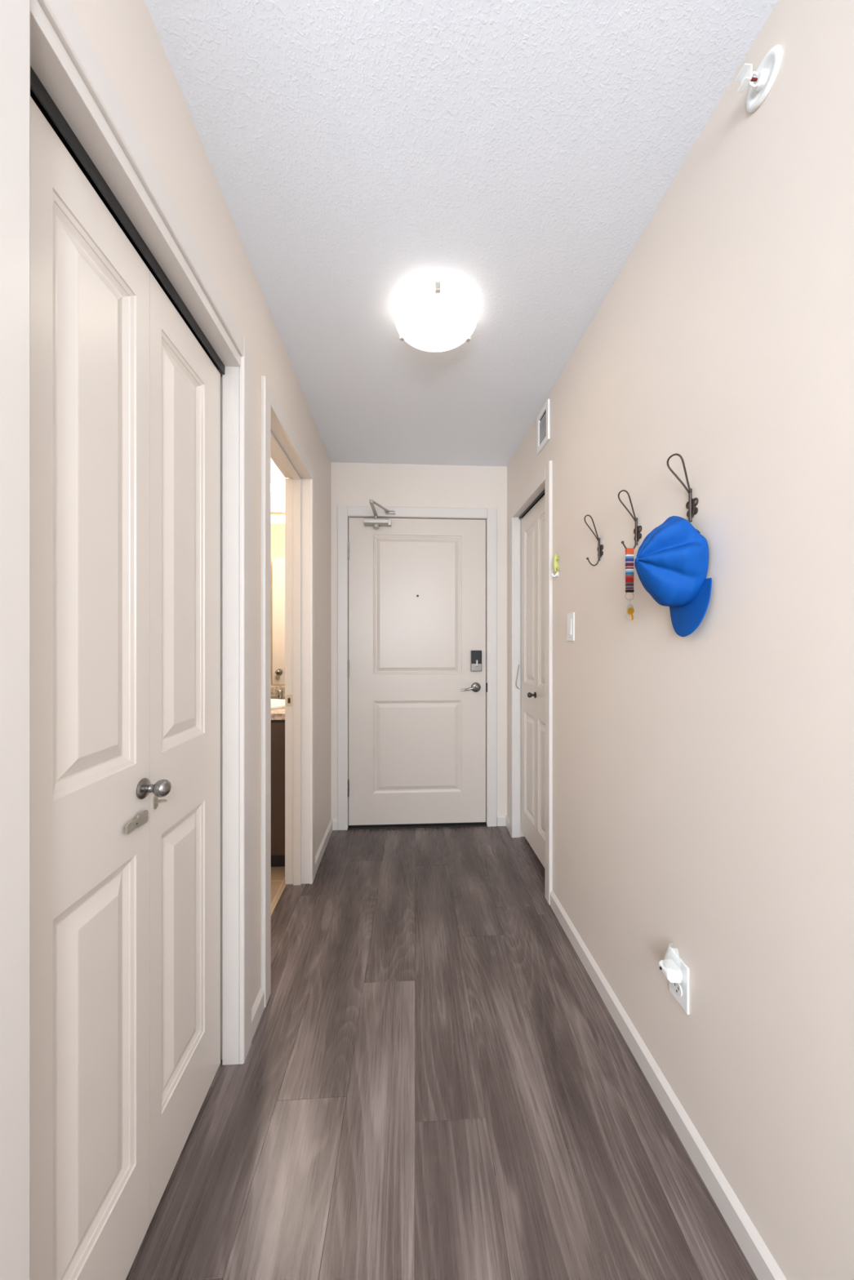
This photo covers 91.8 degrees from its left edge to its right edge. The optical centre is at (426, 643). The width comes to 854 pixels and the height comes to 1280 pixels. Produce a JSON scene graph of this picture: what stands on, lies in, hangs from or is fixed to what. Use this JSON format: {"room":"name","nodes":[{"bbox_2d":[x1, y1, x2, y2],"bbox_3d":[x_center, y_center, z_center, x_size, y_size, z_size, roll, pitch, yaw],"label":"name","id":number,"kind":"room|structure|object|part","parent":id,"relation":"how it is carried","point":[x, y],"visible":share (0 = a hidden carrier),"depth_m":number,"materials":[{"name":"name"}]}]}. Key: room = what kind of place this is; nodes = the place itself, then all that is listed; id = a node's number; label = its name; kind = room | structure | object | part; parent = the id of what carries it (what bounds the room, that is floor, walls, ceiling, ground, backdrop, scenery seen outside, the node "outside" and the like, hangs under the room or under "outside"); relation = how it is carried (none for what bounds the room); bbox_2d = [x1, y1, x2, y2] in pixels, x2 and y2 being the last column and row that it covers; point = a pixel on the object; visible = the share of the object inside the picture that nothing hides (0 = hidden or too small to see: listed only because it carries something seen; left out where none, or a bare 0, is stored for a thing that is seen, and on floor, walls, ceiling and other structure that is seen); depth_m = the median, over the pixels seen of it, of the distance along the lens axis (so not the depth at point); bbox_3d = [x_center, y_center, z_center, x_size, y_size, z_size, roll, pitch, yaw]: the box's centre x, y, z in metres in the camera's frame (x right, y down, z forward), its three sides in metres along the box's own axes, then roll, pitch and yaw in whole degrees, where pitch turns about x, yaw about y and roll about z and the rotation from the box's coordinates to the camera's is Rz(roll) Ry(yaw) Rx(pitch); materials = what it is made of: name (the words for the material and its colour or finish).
{"room":"apartment entry hallway","nodes":[
{"label":"apartment entry hallway","id":0,"kind":"room"},
{"bbox_2d":[68,0,330,1059],"bbox_3d":[-0.608,0.017,1.272,0.112,2.418,2.906,0,0,-3],"label":"wall","id":1,"kind":"structure","parent":0,"point":[122,34],"depth_m":1.25,"materials":[{"name":"paint"}]},
{"bbox_2d":[0,0,251,1279],"bbox_3d":[-0.578,0.164,0.859,0.127,2.124,0.813,0,0,-3],"label":"door frame","id":2,"kind":"structure","parent":1,"relation":"attached to","point":[48,37],"depth_m":0.52,"materials":[{"name":"paint"}]},
{"bbox_2d":[30,66,225,1279],"bbox_3d":[-0.566,0.210,0.860,0.086,2.031,0.687,0,0,-3],"label":"door","id":3,"kind":"structure","parent":1,"relation":"in","point":[126,1057],"depth_m":0.75,"materials":[{"name":"paint"}]},
{"bbox_3d":[-0.549,0.294,0.839,0.054,0.041,0.041,0,0,-3],"label":"knob","id":4,"kind":"part","parent":3,"relation":"part of","materials":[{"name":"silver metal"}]},
{"bbox_2d":[260,375,315,1008],"bbox_3d":[-0.634,0.164,1.776,0.139,2.125,0.782,0,0,-3],"label":"door frame","id":5,"kind":"structure","parent":1,"relation":"attached to","point":[279,442],"depth_m":2.10,"materials":[{"name":"paint"}]},
{"bbox_3d":[-0.700,0.291,2.104,0.030,0.060,0.002,0,0,-3],"label":"strike plate","id":6,"kind":"part","parent":5,"relation":"part of","materials":[{"name":"beige metal"}]},
{"bbox_2d":[251,818,332,1040],"bbox_3d":[-0.546,1.190,1.275,0.012,0.072,2.906,0,0,-3],"label":"baseboard","id":7,"kind":"structure","parent":1,"relation":"attached to","point":[258,1007],"depth_m":1.38,"materials":[{"name":"paint"}]},
{"bbox_2d":[271,463,284,685],"bbox_3d":[-1.570,0.017,2.024,1.727,2.418,1.505,0,0,-3],"label":"wall","id":8,"kind":"structure","parent":0,"point":[277,479],"depth_m":2.75,"materials":[{"name":"paint"}]},
{"bbox_2d":[271,484,284,513],"bbox_3d":[-1.117,-0.942,2.662,0.661,0.155,0.160,0,0,-3],"label":"vanity light","id":9,"kind":"object","parent":8,"relation":"attached to","point":[277,506],"visible":0.02,"depth_m":2.73,"materials":[{"name":"white glass"}]},
{"bbox_2d":[271,685,284,698],"bbox_3d":[-1.315,0.323,2.718,1.112,0.084,0.019,0,0,-3],"label":"backsplash","id":10,"kind":"structure","parent":8,"relation":"attached to","point":[274,689],"depth_m":2.73,"materials":[{"name":"laminate"}]},
{"bbox_2d":[271,523,284,684],"bbox_3d":[-1.302,-0.262,2.727,1.020,1.065,0.008,0,0,-3],"label":"mirror","id":11,"kind":"object","parent":8,"relation":"attached to","point":[277,530],"visible":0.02,"depth_m":2.74,"materials":[{"name":"clear glass"}]},
{"bbox_2d":[330,462,506,820],"bbox_3d":[-0.050,0.017,2.828,1.414,2.418,0.140,0,0,-3],"label":"wall","id":12,"kind":"structure","parent":0,"point":[352,484],"depth_m":2.76,"materials":[{"name":"paint"}]},
{"bbox_2d":[337,505,497,830],"bbox_3d":[-0.063,0.161,2.809,1.059,2.130,0.135,0,0,-3],"label":"door frame","id":13,"kind":"structure","parent":12,"relation":"attached to","point":[344,512],"depth_m":2.74,"materials":[{"name":"paint"}]},
{"bbox_2d":[347,499,487,826],"bbox_3d":[-0.055,0.172,2.637,0.931,2.088,0.340,0,0,-3],"label":"door","id":14,"kind":"structure","parent":12,"relation":"in","point":[418,686],"depth_m":2.76,"materials":[{"name":"paint"}]},
{"bbox_3d":[-0.296,-0.841,2.590,0.097,0.049,0.276,0,0,-1],"label":"closer arm","id":15,"kind":"part","parent":14,"relation":"part of","materials":[{"name":"silver metal"}]},
{"bbox_3d":[0.293,0.296,2.750,0.141,0.066,0.064,0,0,-3],"label":"lever handle","id":16,"kind":"part","parent":14,"relation":"part of","materials":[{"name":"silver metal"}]},
{"bbox_2d":[332,814,506,830],"bbox_3d":[-0.045,1.190,2.752,1.150,0.072,0.012,0,0,-3],"label":"baseboard","id":17,"kind":"structure","parent":12,"relation":"attached to","point":[501,819],"depth_m":2.77,"materials":[{"name":"paint"}]},
{"bbox_2d":[125,826,757,1279],"bbox_3d":[-0.740,1.254,-0.067,4.385,0.064,11.171,0,0,-3],"label":"floor","id":18,"kind":"structure","parent":0,"point":[433,1082],"depth_m":1.08,"materials":[{"name":"grey laminate"}]},
{"bbox_2d":[271,720,284,866],"bbox_3d":[-1.292,0.813,2.436,1.088,0.818,0.573,0,0,-3],"label":"vanity cabinet","id":19,"kind":"object","parent":18,"relation":"on","point":[277,726],"visible":0.02,"depth_m":2.18,"materials":[{"name":"brown wood"}]},
{"bbox_2d":[271,698,284,719],"bbox_3d":[-1.300,0.384,2.432,1.112,0.036,0.590,0,0,-3],"label":"countertop","id":20,"kind":"structure","parent":19,"relation":"on","point":[277,713],"depth_m":2.17,"materials":[{"name":"stone"}]},
{"bbox_2d":[271,689,283,699],"bbox_3d":[-1.016,0.322,2.627,0.176,0.087,0.132,0,0,-3],"label":"faucet","id":21,"kind":"object","parent":20,"relation":"on","point":[279,691],"visible":0.25,"depth_m":2.66,"materials":[{"name":"grey metal"}]},
{"bbox_3d":[-1.016,0.322,2.627,0.160,0.087,0.132,0,0,-3],"label":"spout","id":22,"kind":"part","parent":21,"relation":"part of","materials":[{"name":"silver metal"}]},
{"bbox_3d":[-0.949,0.325,2.677,0.036,0.046,0.036,0,0,-3],"label":"handle","id":23,"kind":"part","parent":21,"relation":"part of","materials":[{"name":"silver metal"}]},
{"bbox_2d":[271,698,284,709],"bbox_3d":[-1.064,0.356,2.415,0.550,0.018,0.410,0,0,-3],"label":"sink","id":24,"kind":"object","parent":20,"relation":"in","point":[275,703],"visible":0.23,"depth_m":2.49,"materials":[{"name":"white ceramic"}]},
{"bbox_2d":[347,822,487,829],"bbox_3d":[-0.064,1.222,2.822,0.927,0.009,0.150,0,0,-3],"label":"threshold","id":25,"kind":"object","parent":18,"relation":"on","point":[485,824],"visible":0.36,"depth_m":2.76,"materials":[{"name":"black rubber"}]},
{"bbox_2d":[144,0,777,466],"bbox_3d":[-0.611,-1.222,-0.735,4.200,0.060,7.300,0,0,-3],"label":"ceiling","id":26,"kind":"structure","parent":0,"point":[517,154],"depth_m":1.02,"materials":[{"name":"white paint"}]},
{"bbox_2d":[395,278,476,351],"bbox_3d":[0.033,-1.151,1.484,0.294,0.082,0.299,0,0,-3],"label":"ceiling light","id":27,"kind":"object","parent":26,"relation":"attached to","point":[432,315],"visible":1,"depth_m":1.43,"materials":[{"name":"white glass"}]},
{"bbox_2d":[506,0,853,1279],"bbox_3d":[0.735,0.017,0.269,0.112,2.418,5.056,0,0,-3],"label":"wall","id":28,"kind":"structure","parent":0,"point":[703,780],"depth_m":0.85,"materials":[{"name":"paint"}]},
{"bbox_2d":[515,489,544,867],"bbox_3d":[0.602,0.193,2.309,0.078,1.974,0.612,0,0,-3],"label":"door","id":29,"kind":"structure","parent":28,"relation":"in","point":[532,522],"depth_m":2.37,"materials":[{"name":"paint"}]},
{"bbox_3d":[0.586,0.290,2.321,0.046,0.035,0.035,0,0,-3],"label":"knob","id":30,"kind":"part","parent":29,"relation":"part of","materials":[{"name":"silver metal"}]},
{"bbox_2d":[509,460,552,905],"bbox_3d":[0.615,0.185,2.307,0.127,2.082,0.736,0,0,-3],"label":"door frame","id":31,"kind":"structure","parent":28,"relation":"attached to","point":[544,481],"depth_m":2.30,"materials":[{"name":"paint"}]},
{"bbox_2d":[537,399,549,454],"bbox_3d":[0.576,-1.069,2.052,0.010,0.191,0.166,0,0,-3],"label":"air vent","id":32,"kind":"object","parent":28,"relation":"in","point":[543,418],"visible":1,"depth_m":2.04,"materials":[{"name":"white plastic"}]},
{"bbox_2d":[551,553,559,577],"bbox_3d":[0.578,-0.354,1.871,0.032,0.108,0.053,0,0,-3],"label":"hook","id":33,"kind":"object","parent":28,"relation":"attached to","point":[555,564],"visible":1,"depth_m":1.87,"materials":[{"name":"plastic"}]},
{"bbox_2d":[566,612,574,640],"bbox_3d":[0.594,-0.068,1.717,0.010,0.118,0.072,0,0,-3],"label":"light switch","id":34,"kind":"object","parent":28,"relation":"attached to","point":[570,616],"visible":1,"depth_m":1.71,"materials":[{"name":"white plastic"}]},
{"bbox_2d":[583,514,603,565],"bbox_3d":[0.586,-0.362,1.458,0.055,0.178,0.052,0,0,-3],"label":"coat hook","id":35,"kind":"object","parent":28,"relation":"attached to","point":[600,547],"visible":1,"depth_m":1.46,"materials":[{"name":"brown metal"}]},
{"bbox_3d":[0.611,-0.325,1.460,0.004,0.045,0.041,0,0,-3],"label":"plate","id":36,"kind":"part","parent":35,"relation":"part of","materials":[{"name":"brown metal"}]},
{"bbox_2d":[617,489,641,549],"bbox_3d":[0.599,-0.362,1.225,0.055,0.178,0.052,0,0,-3],"label":"coat hook","id":37,"kind":"object","parent":28,"relation":"attached to","point":[637,531],"visible":1,"depth_m":1.22,"materials":[{"name":"brown metal"}]},
{"bbox_2d":[625,547,634,620],"bbox_3d":[0.600,-0.175,1.222,0.027,0.214,0.014,0,0,-3],"label":"strap","id":38,"kind":"object","parent":37,"relation":"hanging from","point":[628,551],"visible":1,"depth_m":1.22,"materials":[{"name":"multicoloured fabric"}]},
{"bbox_3d":[0.624,-0.325,1.226,0.004,0.045,0.041,0,0,-3],"label":"plate","id":39,"kind":"part","parent":37,"relation":"part of","materials":[{"name":"brown metal"}]},
{"bbox_2d":[505,814,786,1279],"bbox_3d":[0.673,1.190,0.265,0.012,0.072,5.056,0,0,-3],"label":"baseboard","id":40,"kind":"structure","parent":28,"relation":"attached to","point":[758,1256],"depth_m":1.01,"materials":[{"name":"paint"}]},
{"bbox_2d":[668,946,688,1014],"bbox_3d":[0.632,0.846,1.041,0.009,0.115,0.073,0,0,-3],"label":"wall outlet","id":41,"kind":"object","parent":28,"relation":"attached to","point":[680,992],"visible":0.77,"depth_m":1.02,"materials":[{"name":"white plastic"}]},
{"bbox_2d":[658,959,680,983],"bbox_3d":[0.608,0.800,1.040,0.040,0.081,0.043,0,0,-3],"label":"night light","id":42,"kind":"object","parent":41,"relation":"attached to","point":[668,967],"visible":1,"depth_m":1.03,"materials":[{"name":"white plastic"}]},
{"bbox_2d":[672,982,682,996],"bbox_3d":[0.629,0.866,1.041,0.004,0.028,0.034,0,0,-3],"label":"socket","id":43,"kind":"object","parent":41,"relation":"attached to","point":[677,987],"depth_m":1.04,"materials":[{"name":"white plastic"}]},
{"bbox_2d":[666,453,698,522],"bbox_3d":[0.612,-0.362,0.993,0.055,0.178,0.052,0,0,-3],"label":"coat hook","id":44,"kind":"object","parent":28,"relation":"attached to","point":[691,505],"visible":0.9,"depth_m":0.99,"materials":[{"name":"brown metal"}]},
{"bbox_2d":[634,515,711,636],"bbox_3d":[0.568,-0.161,0.995,0.135,0.291,0.159,0,0,-3],"label":"baseball cap","id":45,"kind":"object","parent":44,"relation":"hanging from","point":[671,563],"visible":1,"depth_m":0.95,"materials":[{"name":"fabric"}]},
{"bbox_3d":[0.637,-0.325,0.995,0.004,0.045,0.041,0,0,-3],"label":"plate","id":46,"kind":"part","parent":44,"relation":"part of","materials":[{"name":"brown metal"}]},
{"bbox_2d":[734,44,782,113],"bbox_3d":[0.625,-1.084,0.795,0.050,0.078,0.078,0,0,-3],"label":"sprinkler","id":47,"kind":"object","parent":28,"relation":"attached to","point":[763,79],"visible":1,"depth_m":0.79,"materials":[{"name":"white metal"}]},
{"bbox_3d":[0.626,-1.084,0.796,0.019,0.005,0.005,0,0,-3],"label":"glass bulb","id":48,"kind":"part","parent":47,"relation":"part of","materials":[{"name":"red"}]}
]}

